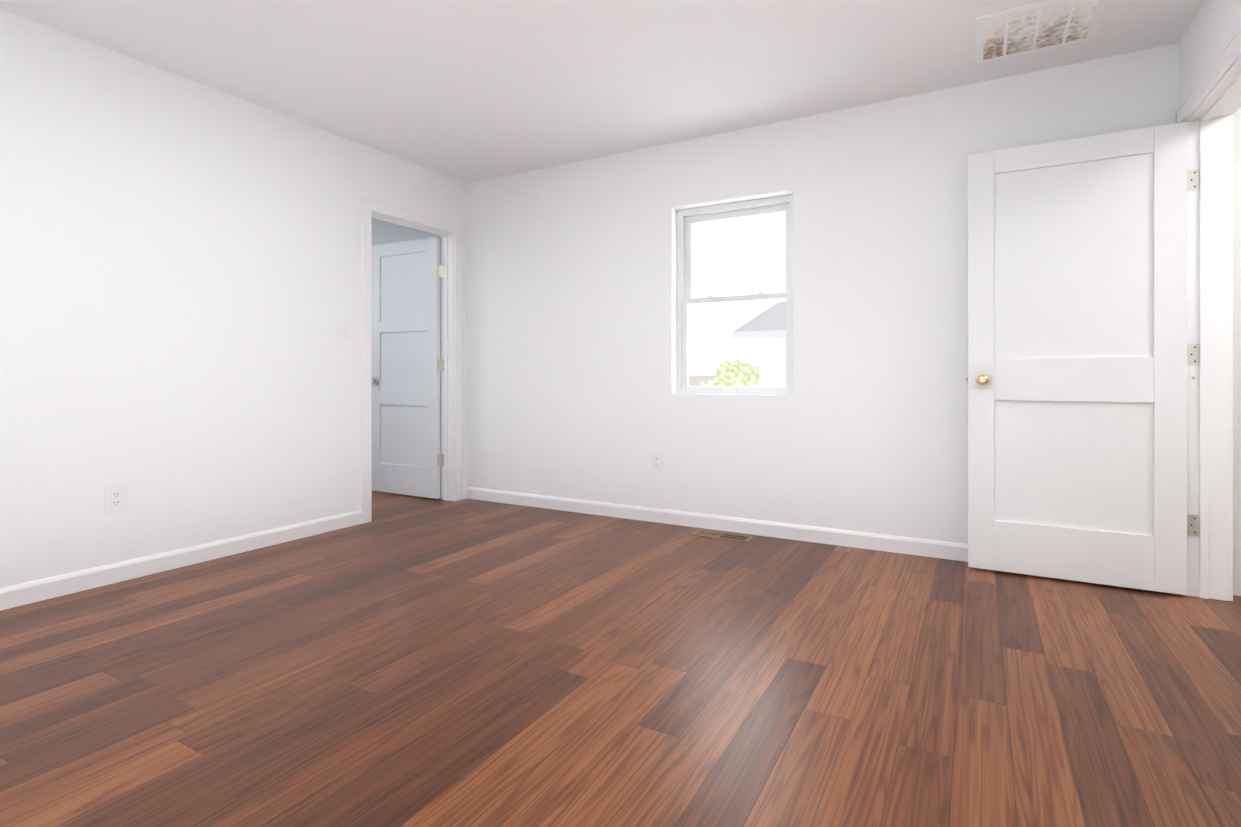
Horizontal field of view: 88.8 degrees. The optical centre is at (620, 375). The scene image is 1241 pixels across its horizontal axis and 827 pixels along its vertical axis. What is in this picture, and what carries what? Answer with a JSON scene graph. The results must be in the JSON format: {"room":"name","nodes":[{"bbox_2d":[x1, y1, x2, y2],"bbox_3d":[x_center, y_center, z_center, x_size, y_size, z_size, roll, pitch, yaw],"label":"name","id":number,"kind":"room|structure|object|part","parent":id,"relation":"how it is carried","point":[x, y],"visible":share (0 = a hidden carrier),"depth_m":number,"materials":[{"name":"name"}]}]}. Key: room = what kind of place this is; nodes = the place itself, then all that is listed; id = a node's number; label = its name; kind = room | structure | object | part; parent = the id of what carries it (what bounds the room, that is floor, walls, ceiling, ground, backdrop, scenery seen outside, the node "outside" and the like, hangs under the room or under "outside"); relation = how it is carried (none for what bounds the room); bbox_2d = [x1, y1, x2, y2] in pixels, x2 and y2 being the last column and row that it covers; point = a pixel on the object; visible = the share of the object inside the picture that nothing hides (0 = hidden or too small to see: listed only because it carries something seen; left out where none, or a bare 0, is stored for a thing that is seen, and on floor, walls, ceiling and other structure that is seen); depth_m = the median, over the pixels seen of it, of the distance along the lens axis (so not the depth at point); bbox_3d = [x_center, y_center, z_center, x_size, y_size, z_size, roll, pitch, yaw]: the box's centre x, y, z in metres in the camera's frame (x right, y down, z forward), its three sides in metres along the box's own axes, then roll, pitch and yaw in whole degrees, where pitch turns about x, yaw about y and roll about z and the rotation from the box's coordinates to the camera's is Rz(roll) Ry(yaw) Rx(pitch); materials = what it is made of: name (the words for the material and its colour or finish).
{"room":"empty bedroom","nodes":[
{"label":"empty bedroom","id":0,"kind":"room"},
{"bbox_2d":[0,9,466,587],"bbox_3d":[-2.288,-0.270,3.100,0.120,2.440,4.245,0,0,29],"label":"wall","id":1,"kind":"structure","parent":0,"point":[180,275],"depth_m":3.10,"materials":[{"name":"white paint"}]},
{"bbox_2d":[104,483,126,514],"bbox_3d":[-2.319,0.565,2.914,0.008,0.133,0.089,0,0,29],"label":"outlet","id":2,"kind":"object","parent":1,"relation":"attached to","point":[115,498],"visible":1,"depth_m":2.91,"materials":[{"name":"white plastic"}]},
{"bbox_2d":[0,510,361,610],"bbox_3d":[-2.460,0.906,2.658,0.013,0.088,3.245,0,0,29],"label":"baseboard","id":3,"kind":"structure","parent":1,"relation":"attached to","point":[13,596],"depth_m":3.07,"materials":[{"name":"white paint"}]},
{"bbox_2d":[338,319,349,339],"bbox_3d":[-1.722,-0.288,3.962,0.019,0.123,0.078,0,0,29],"label":"light switch","id":4,"kind":"object","parent":1,"relation":"attached to","point":[343,329],"visible":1,"depth_m":3.96,"materials":[{"name":"white plastic"}]},
{"bbox_2d":[372,236,443,498],"bbox_3d":[-1.696,-0.061,5.011,0.796,1.998,0.168,0,0,29],"label":"door","id":5,"kind":"structure","parent":1,"relation":"in","point":[405,357],"depth_m":5.00,"materials":[{"name":"white paint"}]},
{"bbox_3d":[-1.997,0.038,5.181,0.103,0.062,0.168,0,0,29],"label":"knob","id":6,"kind":"part","parent":5,"relation":"part of","materials":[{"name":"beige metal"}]},
{"bbox_3d":[-1.382,-0.079,4.843,0.012,1.536,0.041,0,0,29],"label":"left door hinge","id":7,"kind":"part","parent":5,"relation":"part of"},
{"bbox_3d":[-1.355,-0.080,4.844,0.038,1.534,0.004,0,0,29],"label":"left door jamb hinge","id":8,"kind":"part","parent":5,"relation":"part of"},
{"bbox_2d":[361,197,461,523],"bbox_3d":[-1.503,-0.098,4.498,0.168,2.095,0.902,0,0,29],"label":"door frame","id":9,"kind":"structure","parent":1,"relation":"attached to","point":[369,207],"depth_m":4.80,"materials":[{"name":"white paint"}]},
{"bbox_2d":[372,218,439,245],"bbox_3d":[-1.925,-0.270,3.871,0.004,2.440,2.545,0,0,29],"label":"wall","id":10,"kind":"structure","parent":0,"point":[384,232],"depth_m":4.43,"materials":[{"name":"white paint"}]},
{"bbox_2d":[0,0,1204,183],"bbox_3d":[-0.661,-1.550,2.126,9.070,0.120,4.385,0,0,29],"label":"ceiling","id":11,"kind":"structure","parent":0,"point":[467,91],"depth_m":2.98,"materials":[{"name":"white paint"}]},
{"bbox_2d":[976,0,1106,63],"bbox_3d":[1.781,-1.485,2.713,0.450,0.009,0.435,0,0,29],"label":"ceiling vent","id":12,"kind":"object","parent":11,"relation":"in","point":[1037,26],"visible":1,"depth_m":2.70,"materials":[{"name":"white paint"}]},
{"bbox_2d":[0,490,1240,826],"bbox_3d":[-0.661,1.010,2.126,9.070,0.120,4.385,0,0,29],"label":"floor","id":13,"kind":"structure","parent":0,"point":[400,660],"depth_m":1.93,"materials":[{"name":"laminate"}]},
{"bbox_2d":[690,529,753,542],"bbox_3d":[0.602,0.948,3.753,0.350,0.004,0.140,0,0,29],"label":"floor vent","id":14,"kind":"object","parent":13,"relation":"in","point":[724,536],"visible":1,"depth_m":3.75,"materials":[{"name":"brown metal"}]},
{"bbox_2d":[467,43,1178,543],"bbox_3d":[0.459,-0.270,4.115,9.070,2.440,0.220,0,0,29],"label":"wall","id":15,"kind":"structure","parent":0,"point":[571,333],"depth_m":3.69,"materials":[{"name":"white paint"}]},
{"bbox_2d":[652,452,662,471],"bbox_3d":[0.236,0.558,4.109,0.078,0.123,0.008,0,0,29],"label":"outlet","id":16,"kind":"object","parent":15,"relation":"attached to","point":[657,461],"visible":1,"depth_m":4.11,"materials":[{"name":"white plastic"}]},
{"bbox_2d":[462,487,967,561],"bbox_3d":[0.643,0.906,3.876,4.227,0.088,0.015,0,0,29],"label":"baseboard","id":17,"kind":"structure","parent":15,"relation":"attached to","point":[864,540],"depth_m":3.82,"materials":[{"name":"white paint"}]},
{"bbox_2d":[677,194,792,394],"bbox_3d":[0.748,-0.491,4.015,0.875,1.293,0.170,0,0,29],"label":"window","id":18,"kind":"structure","parent":15,"relation":"in","point":[687,219],"depth_m":3.99,"materials":[{"name":"white plastic"}]},
{"bbox_2d":[1190,372,1196,383],"bbox_3d":[2.463,0.010,2.726,0.022,0.050,0.004,0,0,29],"label":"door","id":19,"kind":"structure","parent":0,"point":[1193,377],"depth_m":2.73,"materials":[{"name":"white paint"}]},
{"bbox_2d":[1179,0,1240,105],"bbox_3d":[1.515,-0.270,0.958,0.130,2.440,4.245,0,0,29],"label":"wall","id":20,"kind":"structure","parent":0,"point":[1214,25],"depth_m":2.52,"materials":[{"name":"white paint"}]},
{"bbox_2d":[966,122,1198,594],"bbox_3d":[2.086,-0.073,2.913,0.877,2.022,0.169,0,0,29],"label":"door","id":21,"kind":"structure","parent":20,"relation":"in","point":[1076,379],"depth_m":2.89,"materials":[{"name":"white paint"}]},
{"bbox_3d":[1.749,0.020,3.103,0.103,0.062,0.169,0,0,29],"label":"knob","id":22,"kind":"part","parent":21,"relation":"part of","materials":[{"name":"gold metal"}]},
{"bbox_3d":[2.434,-0.099,2.725,0.012,1.576,0.042,0,0,29],"label":"right door hinge","id":23,"kind":"part","parent":21,"relation":"part of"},
{"bbox_3d":[2.462,-0.099,2.726,0.038,1.574,0.004,0,0,29],"label":"right door jamb hinge","id":24,"kind":"part","parent":21,"relation":"part of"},
{"bbox_2d":[1175,25,1240,600],"bbox_3d":[2.299,-0.110,2.344,0.178,2.120,0.980,0,0,29],"label":"door frame","id":25,"kind":"structure","parent":20,"relation":"attached to","point":[1207,332],"depth_m":2.69,"materials":[{"name":"white paint"}]},
{"bbox_2d":[1233,107,1240,595],"bbox_3d":[2.939,-0.270,1.418,1.900,2.440,2.045,0,0,29],"label":"wall","id":26,"kind":"structure","parent":0,"point":[1237,352],"depth_m":2.74,"materials":[{"name":"white paint"}]},
{"label":"outside","id":27,"kind":"structure","parent":0,"visible":0},
{"bbox_3d":[12.556,1.649,29.326,60.000,0.100,55.485,0,0,29],"label":"ground","id":28,"kind":"structure","parent":27,"visible":0},
{"bbox_2d":[689,375,714,385],"bbox_3d":[-1.238,0.795,11.585,7.380,1.610,0.060,0,0,29],"label":"fence","id":29,"kind":"object","parent":28,"relation":"on","point":[704,378],"depth_m":10.14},
{"bbox_2d":[699,359,759,386],"bbox_3d":[1.607,0.699,9.129,0.990,1.902,1.152,0,0,29],"label":"bush","id":30,"kind":"object","parent":28,"relation":"on","point":[746,381],"depth_m":9.07,"materials":[{"name":"green plant"}]},
{"bbox_2d":[732,301,785,386],"bbox_3d":[9.208,-0.357,17.476,9.800,3.914,8.620,0,0,29],"label":"house","id":31,"kind":"structure","parent":28,"relation":"on","point":[775,366],"depth_m":16.02,"materials":[{"name":"white"}]}
]}

